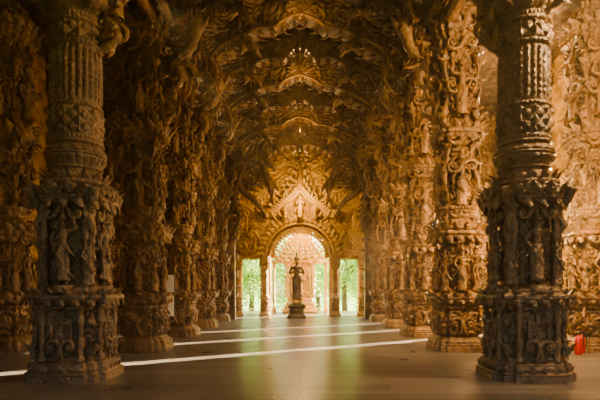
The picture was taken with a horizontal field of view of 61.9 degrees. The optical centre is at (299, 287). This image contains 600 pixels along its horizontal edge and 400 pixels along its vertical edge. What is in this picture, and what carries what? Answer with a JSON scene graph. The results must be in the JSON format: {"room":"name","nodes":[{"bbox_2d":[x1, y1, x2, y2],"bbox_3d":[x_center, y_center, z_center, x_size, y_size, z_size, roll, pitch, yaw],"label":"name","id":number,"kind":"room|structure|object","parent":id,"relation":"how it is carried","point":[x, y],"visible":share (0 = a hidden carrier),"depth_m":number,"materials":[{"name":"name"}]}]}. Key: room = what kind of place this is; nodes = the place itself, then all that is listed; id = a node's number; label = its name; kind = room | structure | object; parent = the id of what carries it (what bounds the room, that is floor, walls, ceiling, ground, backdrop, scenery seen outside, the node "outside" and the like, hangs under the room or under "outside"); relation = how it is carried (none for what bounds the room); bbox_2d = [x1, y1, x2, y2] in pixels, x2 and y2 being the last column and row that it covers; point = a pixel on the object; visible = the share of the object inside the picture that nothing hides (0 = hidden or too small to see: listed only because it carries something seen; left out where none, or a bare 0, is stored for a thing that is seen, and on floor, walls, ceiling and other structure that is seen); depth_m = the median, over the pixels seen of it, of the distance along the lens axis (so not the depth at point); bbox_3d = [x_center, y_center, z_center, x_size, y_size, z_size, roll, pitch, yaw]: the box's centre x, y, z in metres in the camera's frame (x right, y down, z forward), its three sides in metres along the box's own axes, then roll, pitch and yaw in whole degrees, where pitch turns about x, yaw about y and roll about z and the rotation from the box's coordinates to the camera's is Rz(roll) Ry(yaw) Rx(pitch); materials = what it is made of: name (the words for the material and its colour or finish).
{"room":"house of worship","nodes":[
{"label":"house of worship","id":0,"kind":"room"},
{"bbox_2d":[26,54,127,312],"bbox_3d":[-6.933,-2.460,10.600,0.288,7.600,27.200,0,0,0],"label":"wall","id":1,"kind":"structure","parent":0,"point":[39,114],"depth_m":13.19,"materials":[{"name":"brown wood"}]},
{"bbox_2d":[0,311,599,399],"bbox_3d":[0.000,1.440,12.500,14.400,0.200,33.000,0,0,0],"label":"floor","id":2,"kind":"structure","parent":0,"point":[250,356],"depth_m":8.03,"materials":[{"name":"brown wood"}]},
{"bbox_2d":[0,0,45,352],"bbox_3d":[-6.350,-3.660,10.900,1.421,10.000,1.421,0,0,0],"label":"column","id":3,"kind":"structure","parent":2,"relation":"on","point":[19,41],"depth_m":10.60,"materials":[{"name":"brown wood"}]},
{"bbox_2d":[22,0,124,383],"bbox_3d":[-3.400,-3.660,7.600,1.378,10.000,1.378,0,0,0],"label":"carved column","id":4,"kind":"structure","parent":2,"relation":"on","point":[75,340],"depth_m":7.24,"materials":[{"name":"brown wood"}]},
{"bbox_2d":[96,0,129,57],"bbox_3d":[-2.699,-4.836,7.577,1.473,2.667,0.539,0,0,0],"label":"bracket","id":5,"kind":"object","parent":4,"relation":"attached to","point":[112,16],"visible":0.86,"depth_m":7.54,"materials":[{"name":"brown wood"}]},
{"bbox_2d":[99,105,127,324],"bbox_3d":[-6.350,-3.660,17.100,1.421,10.000,1.421,0,0,0],"label":"column","id":6,"kind":"structure","parent":2,"relation":"on","point":[115,153],"depth_m":16.72,"materials":[{"name":"brown wood"}]},
{"bbox_2d":[110,0,176,352],"bbox_3d":[-3.400,-3.660,10.900,1.421,10.000,1.421,0,0,0],"label":"carved column","id":7,"kind":"structure","parent":2,"relation":"on","point":[144,321],"depth_m":10.53,"materials":[{"name":"brown wood"}]},
{"bbox_2d":[157,4,209,126],"bbox_3d":[-2.699,-4.836,10.877,1.473,2.667,0.539,0,0,0],"label":"bracket","id":8,"kind":"object","parent":7,"relation":"attached to","point":[186,44],"visible":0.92,"depth_m":10.82,"materials":[{"name":"brown wood"}]},
{"bbox_2d":[166,0,433,25],"bbox_3d":[0.000,-7.120,10.839,6.385,3.115,0.863,0,0,0],"label":"arch","id":9,"kind":"object","parent":7,"relation":"attached to","point":[184,9],"visible":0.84,"depth_m":10.66,"materials":[{"name":"brown wood"}]},
{"bbox_2d":[167,274,174,341],"bbox_3d":[-3.300,0.497,12.500,0.330,1.685,0.280,0,0,-6],"label":"information sign","id":10,"kind":"object","parent":2,"relation":"on","point":[171,284],"visible":0.25,"depth_m":12.49,"materials":[{"name":"white"}]},
{"bbox_2d":[160,72,202,337],"bbox_3d":[-3.400,-3.660,14.000,1.421,10.000,1.421,0,0,0],"label":"carved column","id":11,"kind":"structure","parent":2,"relation":"on","point":[180,210],"depth_m":13.64,"materials":[{"name":"brown wood"}]},
{"bbox_2d":[190,67,229,161],"bbox_3d":[-2.699,-4.836,13.977,1.473,2.667,0.539,0,0,0],"label":"bracket","id":12,"kind":"object","parent":11,"relation":"attached to","point":[200,114],"visible":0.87,"depth_m":13.92,"materials":[{"name":"brown wood"}]},
{"bbox_2d":[189,0,410,94],"bbox_3d":[0.000,-6.798,13.939,6.385,2.996,0.863,0,0,0],"label":"arch","id":13,"kind":"object","parent":11,"relation":"attached to","point":[271,18],"visible":0.86,"depth_m":13.73,"materials":[{"name":"brown wood"}]},
{"bbox_2d":[189,108,220,328],"bbox_3d":[-3.400,-3.660,17.100,1.421,10.000,1.421,0,0,0],"label":"carved column","id":14,"kind":"structure","parent":2,"relation":"on","point":[205,190],"depth_m":16.75,"materials":[{"name":"brown wood"}]},
{"bbox_2d":[209,110,242,184],"bbox_3d":[-2.699,-4.836,17.077,1.473,2.667,0.539,0,0,0],"label":"bracket","id":15,"kind":"object","parent":14,"relation":"attached to","point":[221,154],"visible":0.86,"depth_m":17.02,"materials":[{"name":"brown wood"}]},
{"bbox_2d":[212,57,390,136],"bbox_3d":[0.000,-6.477,17.039,6.385,2.878,0.863,0,0,0],"label":"arch","id":16,"kind":"object","parent":14,"relation":"attached to","point":[321,78],"visible":0.74,"depth_m":16.83,"materials":[{"name":"brown wood"}]},
{"bbox_2d":[210,147,232,321],"bbox_3d":[-3.400,-3.660,20.200,1.421,10.000,1.421,0,0,0],"label":"carved column","id":17,"kind":"structure","parent":2,"relation":"on","point":[221,206],"depth_m":19.86,"materials":[{"name":"brown wood"}]},
{"bbox_2d":[223,142,250,199],"bbox_3d":[-2.699,-4.836,20.177,1.473,2.667,0.539,0,0,0],"label":"bracket","id":18,"kind":"object","parent":17,"relation":"attached to","point":[230,168],"visible":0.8,"depth_m":20.12,"materials":[{"name":"brown wood"}]},
{"bbox_2d":[226,104,373,166],"bbox_3d":[0.000,-6.155,20.139,6.385,2.760,0.863,0,0,0],"label":"arch","id":19,"kind":"object","parent":17,"relation":"attached to","point":[281,120],"visible":0.67,"depth_m":19.92,"materials":[{"name":"brown wood"}]},
{"bbox_2d":[236,255,242,316],"bbox_3d":[-2.980,-0.110,23.750,0.626,2.900,0.595,0,0,0],"label":"column","id":20,"kind":"structure","parent":2,"relation":"on","point":[239,263],"depth_m":23.59,"materials":[{"name":"brown wood"}]},
{"bbox_2d":[259,255,270,316],"bbox_3d":[-1.660,-0.110,23.750,0.626,2.900,0.595,0,0,0],"label":"column","id":21,"kind":"structure","parent":2,"relation":"on","point":[264,262],"depth_m":23.59,"materials":[{"name":"brown wood"}]},
{"bbox_2d":[287,250,305,318],"bbox_3d":[-0.150,-0.180,22.300,0.938,3.040,0.840,0,0,0],"label":"statue","id":22,"kind":"object","parent":2,"relation":"on","point":[296,309],"visible":1,"depth_m":22.15,"materials":[{"name":"brown metal"}]},
{"bbox_2d":[271,233,328,312],"bbox_3d":[0.007,-1.110,26.951,3.372,4.900,1.099,0,0,0],"label":"shrine","id":23,"kind":"object","parent":2,"relation":"on","point":[303,240],"visible":0.77,"depth_m":26.75,"materials":[{"name":"brown wood"}]},
{"bbox_2d":[224,121,376,318],"bbox_3d":[0.000,-3.107,21.452,7.100,8.894,1.136,0,0,0],"label":"arch","id":24,"kind":"object","parent":2,"relation":"on","point":[296,137],"visible":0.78,"depth_m":21.23,"materials":[{"name":"brown wood"}]},
{"bbox_2d":[329,255,340,316],"bbox_3d":[1.660,-0.110,23.750,0.626,2.900,0.595,0,0,0],"label":"column","id":25,"kind":"structure","parent":2,"relation":"on","point":[334,262],"depth_m":23.59,"materials":[{"name":"brown wood"}]},
{"bbox_2d":[357,255,363,316],"bbox_3d":[2.980,-0.110,23.750,0.626,2.900,0.595,0,0,0],"label":"column","id":26,"kind":"structure","parent":2,"relation":"on","point":[360,263],"depth_m":23.60,"materials":[{"name":"brown wood"}]},
{"bbox_2d":[368,139,389,321],"bbox_3d":[3.400,-3.660,20.200,1.421,10.000,1.421,0,0,0],"label":"carved column","id":27,"kind":"structure","parent":2,"relation":"on","point":[379,205],"depth_m":19.86,"materials":[{"name":"brown wood"}]},
{"bbox_2d":[350,144,374,200],"bbox_3d":[2.699,-4.836,20.223,1.473,2.667,0.539,0,0,0],"label":"bracket","id":28,"kind":"object","parent":27,"relation":"attached to","point":[368,167],"visible":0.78,"depth_m":20.12,"materials":[{"name":"brown wood"}]},
{"bbox_2d":[380,111,409,328],"bbox_3d":[3.400,-3.660,17.100,1.421,10.000,1.421,0,0,0],"label":"carved column","id":29,"kind":"structure","parent":2,"relation":"on","point":[394,192],"depth_m":16.75,"materials":[{"name":"brown wood"}]},
{"bbox_2d":[357,110,389,184],"bbox_3d":[2.699,-4.836,17.123,1.473,2.667,0.539,0,0,0],"label":"bracket","id":30,"kind":"object","parent":29,"relation":"attached to","point":[380,147],"visible":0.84,"depth_m":17.02,"materials":[{"name":"brown wood"}]},
{"bbox_2d":[397,72,440,337],"bbox_3d":[3.400,-3.660,14.000,1.421,10.000,1.421,0,0,0],"label":"carved column","id":31,"kind":"structure","parent":2,"relation":"on","point":[418,211],"depth_m":13.64,"materials":[{"name":"brown wood"}]},
{"bbox_2d":[370,67,409,161],"bbox_3d":[2.699,-4.836,14.023,1.473,2.667,0.539,0,0,0],"label":"bracket","id":32,"kind":"object","parent":31,"relation":"attached to","point":[389,101],"visible":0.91,"depth_m":13.92,"materials":[{"name":"brown wood"}]},
{"bbox_2d":[424,1,488,352],"bbox_3d":[3.400,-3.660,10.900,1.421,10.000,1.421,0,0,0],"label":"carved column","id":33,"kind":"structure","parent":2,"relation":"on","point":[456,325],"depth_m":10.53,"materials":[{"name":"brown wood"}]},
{"bbox_2d":[390,4,440,124],"bbox_3d":[2.699,-4.836,10.923,1.473,2.667,0.539,0,0,0],"label":"bracket","id":34,"kind":"object","parent":33,"relation":"attached to","point":[412,40],"visible":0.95,"depth_m":10.82,"materials":[{"name":"brown wood"}]},
{"bbox_2d":[471,105,501,325],"bbox_3d":[6.350,-3.660,17.100,1.421,10.000,1.421,0,0,0],"label":"column","id":35,"kind":"structure","parent":2,"relation":"on","point":[485,152],"depth_m":16.71,"materials":[{"name":"brown wood"}]},
{"bbox_2d":[473,0,578,383],"bbox_3d":[3.400,-3.660,7.600,1.378,10.000,1.378,0,0,0],"label":"carved column","id":36,"kind":"structure","parent":2,"relation":"on","point":[524,340],"depth_m":7.24,"materials":[{"name":"brown wood"}]},
{"bbox_2d":[461,0,503,56],"bbox_3d":[2.699,-4.836,7.623,1.473,2.667,0.539,0,0,0],"label":"bracket","id":37,"kind":"object","parent":36,"relation":"attached to","point":[486,15],"visible":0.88,"depth_m":7.52,"materials":[{"name":"brown wood"}]},
{"bbox_2d":[555,0,599,352],"bbox_3d":[6.350,-3.660,10.900,1.421,10.000,1.421,0,0,0],"label":"column","id":38,"kind":"structure","parent":2,"relation":"on","point":[580,39],"depth_m":10.60,"materials":[{"name":"brown wood"}]},
{"bbox_2d":[574,332,583,354],"bbox_3d":[5.633,1.107,10.108,0.165,0.465,0.136,0,0,-33],"label":"fire extinguisher","id":39,"kind":"object","parent":2,"relation":"on","point":[578,347],"visible":0.98,"depth_m":10.05,"materials":[{"name":"red paint"}]},
{"bbox_2d":[580,331,586,352],"bbox_3d":[5.813,1.107,10.308,0.165,0.465,0.136,0,0,-33],"label":"fire extinguisher","id":40,"kind":"object","parent":2,"relation":"on","point":[581,333],"visible":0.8,"depth_m":10.24,"materials":[{"name":"red paint"}]},
{"bbox_2d":[159,149,440,312],"bbox_3d":[0.000,-3.710,23.983,14.200,10.700,1.087,0,0,0],"label":"wall","id":41,"kind":"structure","parent":0,"point":[300,206],"depth_m":24.02,"materials":[{"name":"brown wood"}]},
{"bbox_2d":[212,82,386,153],"bbox_3d":[0.000,-6.272,18.588,6.505,2.732,0.733,0,0,0],"label":"arch","id":42,"kind":"object","parent":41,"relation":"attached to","point":[301,95],"visible":0.62,"depth_m":18.43,"materials":[{"name":"brown wood"}]},
{"bbox_2d":[134,0,465,147],"bbox_3d":[0.000,-6.046,12.547,6.400,1.013,23.306,0,0,0],"label":"trim","id":43,"kind":"structure","parent":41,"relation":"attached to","point":[146,7],"depth_m":10.60,"materials":[{"name":"brown wood"}]},
{"bbox_2d":[202,27,397,119],"bbox_3d":[0.000,-6.592,15.488,6.505,2.847,0.733,0,0,0],"label":"arch","id":44,"kind":"object","parent":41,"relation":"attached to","point":[274,52],"visible":0.6,"depth_m":15.33,"materials":[{"name":"brown wood"}]},
{"bbox_2d":[186,0,413,65],"bbox_3d":[0.000,-6.911,12.388,6.505,2.962,0.733,0,0,0],"label":"arch","id":45,"kind":"object","parent":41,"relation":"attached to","point":[217,9],"visible":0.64,"depth_m":12.20,"materials":[{"name":"brown wood"}]},
{"bbox_2d":[16,0,583,109],"bbox_3d":[0.000,-7.756,10.700,14.600,3.409,27.800,0,0,0],"label":"ceiling","id":46,"kind":"structure","parent":0,"point":[488,69],"depth_m":13.43,"materials":[{"name":"brown wood"}]},
{"bbox_2d":[293,148,306,162],"bbox_3d":[0.000,-6.695,19.400,0.573,3.730,0.573,0,0,-22],"label":"chandelier","id":47,"kind":"object","parent":46,"relation":"hanging from","point":[299,157],"visible":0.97,"depth_m":19.36,"materials":[{"name":"gold metal"}]},
{"bbox_2d":[290,47,309,66],"bbox_3d":[0.000,-7.545,14.800,0.573,2.030,0.573,0,0,-22],"label":"chandelier","id":48,"kind":"object","parent":46,"relation":"hanging from","point":[299,59],"visible":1,"depth_m":14.75,"materials":[{"name":"gold metal"}]},
{"bbox_2d":[473,54,574,312],"bbox_3d":[6.933,-2.460,10.600,0.288,7.600,27.200,0,0,0],"label":"wall","id":49,"kind":"structure","parent":0,"point":[557,91],"depth_m":13.21,"materials":[{"name":"brown wood"}]},
{"label":"outside","id":50,"kind":"structure","parent":0,"visible":0},
{"bbox_2d":[243,298,355,310],"bbox_3d":[0.000,2.040,40.000,120.000,0.200,120.000,0,0,0],"label":"ground","id":51,"kind":"structure","parent":50,"point":[353,307],"depth_m":55.50,"materials":[{"name":"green plant"}]},
{"bbox_2d":[243,261,259,310],"bbox_3d":[-6.699,-1.149,35.193,9.708,6.831,7.083,0,0,-37],"label":"tree","id":52,"kind":"object","parent":51,"relation":"on","point":[248,261],"visible":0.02,"depth_m":34.43,"materials":[{"name":"green plant"}]},
{"bbox_2d":[243,262,275,309],"bbox_3d":[-4.204,-1.149,41.758,7.083,6.831,9.708,0,0,-34],"label":"tree","id":53,"kind":"object","parent":51,"relation":"on","point":[256,296],"visible":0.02,"depth_m":42.62,"materials":[{"name":"green plant"}]},
{"bbox_2d":[243,235,287,310],"bbox_3d":[-3.216,-2.086,34.984,7.215,8.496,9.148,0,0,16],"label":"tree","id":54,"kind":"object","parent":51,"relation":"on","point":[251,292],"visible":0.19,"depth_m":33.97,"materials":[{"name":"green plant"}]},
{"bbox_2d":[246,235,356,310],"bbox_3d":[0.187,-1.149,38.589,9.708,6.831,7.083,0,0,-6],"label":"tree","id":55,"kind":"object","parent":51,"relation":"on","point":[283,282],"visible":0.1,"depth_m":37.49,"materials":[{"name":"green plant"}]},
{"bbox_2d":[277,236,355,310],"bbox_3d":[1.626,-2.086,43.182,9.148,8.496,7.215,0,0,19],"label":"tree","id":56,"kind":"object","parent":51,"relation":"on","point":[318,298],"visible":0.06,"depth_m":42.81,"materials":[{"name":"green plant"}]},
{"bbox_2d":[302,236,356,310],"bbox_3d":[3.051,-2.086,35.608,9.148,8.496,7.215,0,0,-43],"label":"tree","id":57,"kind":"object","parent":51,"relation":"on","point":[345,277],"visible":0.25,"depth_m":34.75,"materials":[{"name":"green plant"}]},
{"bbox_2d":[315,260,356,310],"bbox_3d":[4.443,-1.149,43.618,7.083,6.831,9.708,0,0,-3],"label":"tree","id":58,"kind":"object","parent":51,"relation":"on","point":[323,302],"visible":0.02,"depth_m":42.09,"materials":[{"name":"green plant"}]}
]}

